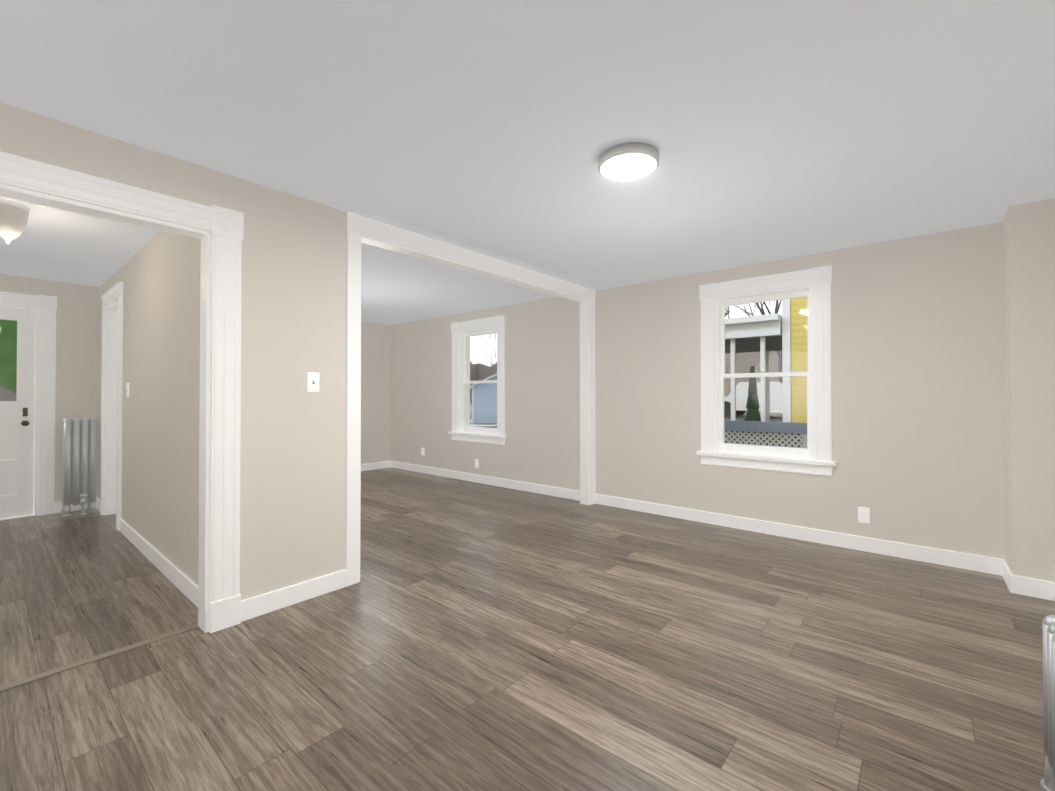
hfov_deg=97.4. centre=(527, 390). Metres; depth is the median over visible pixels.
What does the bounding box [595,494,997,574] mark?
baseboard
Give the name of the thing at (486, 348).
sky
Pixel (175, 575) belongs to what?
baseboard
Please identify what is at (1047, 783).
radiator
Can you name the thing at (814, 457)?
window
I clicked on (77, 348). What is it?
wall
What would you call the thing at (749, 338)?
porch
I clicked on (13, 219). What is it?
light
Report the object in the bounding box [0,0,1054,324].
ceiling
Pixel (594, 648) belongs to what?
floor
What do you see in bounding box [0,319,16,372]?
tree
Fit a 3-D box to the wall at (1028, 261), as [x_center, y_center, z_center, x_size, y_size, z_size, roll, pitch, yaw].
[3.297,0.054,3.050,0.200,2.480,0.360,0,-1,40]
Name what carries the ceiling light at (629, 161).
attached to the ceiling
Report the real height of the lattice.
1.350 m
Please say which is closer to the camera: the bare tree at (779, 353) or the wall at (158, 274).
the wall at (158, 274)
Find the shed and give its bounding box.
[470,373,496,422]
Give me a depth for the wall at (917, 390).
4.03 m
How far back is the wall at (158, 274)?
3.38 m
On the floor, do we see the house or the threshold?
the threshold
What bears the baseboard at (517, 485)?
attached to the wall at (917, 390)
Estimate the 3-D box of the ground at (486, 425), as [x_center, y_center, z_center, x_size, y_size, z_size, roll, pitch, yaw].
[-4.076,2.076,22.871,150.000,0.300,110.000,0,-1,40]
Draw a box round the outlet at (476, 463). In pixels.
[475,459,478,467]
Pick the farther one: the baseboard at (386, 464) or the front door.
the baseboard at (386, 464)
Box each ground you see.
[470,404,496,427]
[736,411,782,420]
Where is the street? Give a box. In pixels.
[724,414,782,421]
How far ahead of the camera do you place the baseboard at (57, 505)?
4.97 m
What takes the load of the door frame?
attached to the wall at (77, 348)
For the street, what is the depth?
17.39 m
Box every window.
[448,315,506,444]
[696,265,835,475]
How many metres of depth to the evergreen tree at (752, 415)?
7.21 m
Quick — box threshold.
[0,624,198,691]
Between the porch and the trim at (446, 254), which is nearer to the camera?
the trim at (446, 254)
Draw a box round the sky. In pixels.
[0,300,781,403]
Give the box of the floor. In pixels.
[0,467,1054,790]
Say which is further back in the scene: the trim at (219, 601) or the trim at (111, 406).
the trim at (111, 406)
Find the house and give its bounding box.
[782,297,807,422]
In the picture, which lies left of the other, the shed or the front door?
the front door
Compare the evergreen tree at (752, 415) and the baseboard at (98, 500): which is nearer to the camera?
the baseboard at (98, 500)
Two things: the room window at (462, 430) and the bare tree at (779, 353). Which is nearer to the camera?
the room window at (462, 430)
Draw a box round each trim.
[0,151,243,632]
[100,282,123,530]
[346,212,595,586]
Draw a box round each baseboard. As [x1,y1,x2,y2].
[54,502,86,512]
[96,498,99,511]
[119,519,197,607]
[241,569,345,621]
[361,461,389,470]
[390,461,579,500]
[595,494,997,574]
[998,558,1017,593]
[1050,581,1054,600]
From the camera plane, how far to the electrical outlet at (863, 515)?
3.75 m
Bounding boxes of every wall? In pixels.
[0,102,557,600]
[0,274,390,502]
[97,231,200,584]
[391,222,1004,558]
[1002,198,1054,581]
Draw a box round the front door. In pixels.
[0,306,34,518]
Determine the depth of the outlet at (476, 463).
6.67 m
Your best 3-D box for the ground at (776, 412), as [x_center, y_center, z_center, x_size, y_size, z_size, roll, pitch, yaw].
[45.497,1.478,17.573,67.500,0.800,54.000,0,-1,40]
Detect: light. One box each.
[0,200,30,243]
[598,142,659,180]
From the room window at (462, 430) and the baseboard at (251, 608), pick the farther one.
the room window at (462, 430)
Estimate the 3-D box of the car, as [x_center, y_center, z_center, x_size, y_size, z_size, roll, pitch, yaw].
[9.380,0.372,18.039,4.300,1.380,1.770,0,-1,40]
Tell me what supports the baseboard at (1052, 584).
attached to the wall at (1028, 261)
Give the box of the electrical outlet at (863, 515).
[858,507,869,522]
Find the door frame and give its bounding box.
[0,292,56,520]
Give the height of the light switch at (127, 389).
0.120 m
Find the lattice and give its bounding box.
[724,420,806,448]
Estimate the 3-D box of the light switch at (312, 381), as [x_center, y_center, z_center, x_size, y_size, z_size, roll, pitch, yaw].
[-1.338,-0.052,2.902,0.019,0.120,0.074,0,-1,40]
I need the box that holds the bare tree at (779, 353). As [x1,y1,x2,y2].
[734,300,781,381]
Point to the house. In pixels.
(801, 359)
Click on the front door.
(16, 457)
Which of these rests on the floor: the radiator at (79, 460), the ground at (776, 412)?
the radiator at (79, 460)
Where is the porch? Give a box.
[725,313,781,421]
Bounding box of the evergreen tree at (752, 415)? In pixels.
[744,366,760,420]
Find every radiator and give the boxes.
[60,417,96,515]
[1039,615,1054,790]
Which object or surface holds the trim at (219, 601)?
attached to the wall at (292, 438)
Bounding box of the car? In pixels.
[724,381,782,416]
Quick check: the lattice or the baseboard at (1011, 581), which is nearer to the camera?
the baseboard at (1011, 581)
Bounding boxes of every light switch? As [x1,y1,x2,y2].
[126,383,128,395]
[307,372,318,391]
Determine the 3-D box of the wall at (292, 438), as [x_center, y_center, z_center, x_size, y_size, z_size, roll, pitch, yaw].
[-1.332,0.054,3.007,0.110,2.480,6.410,0,-1,40]

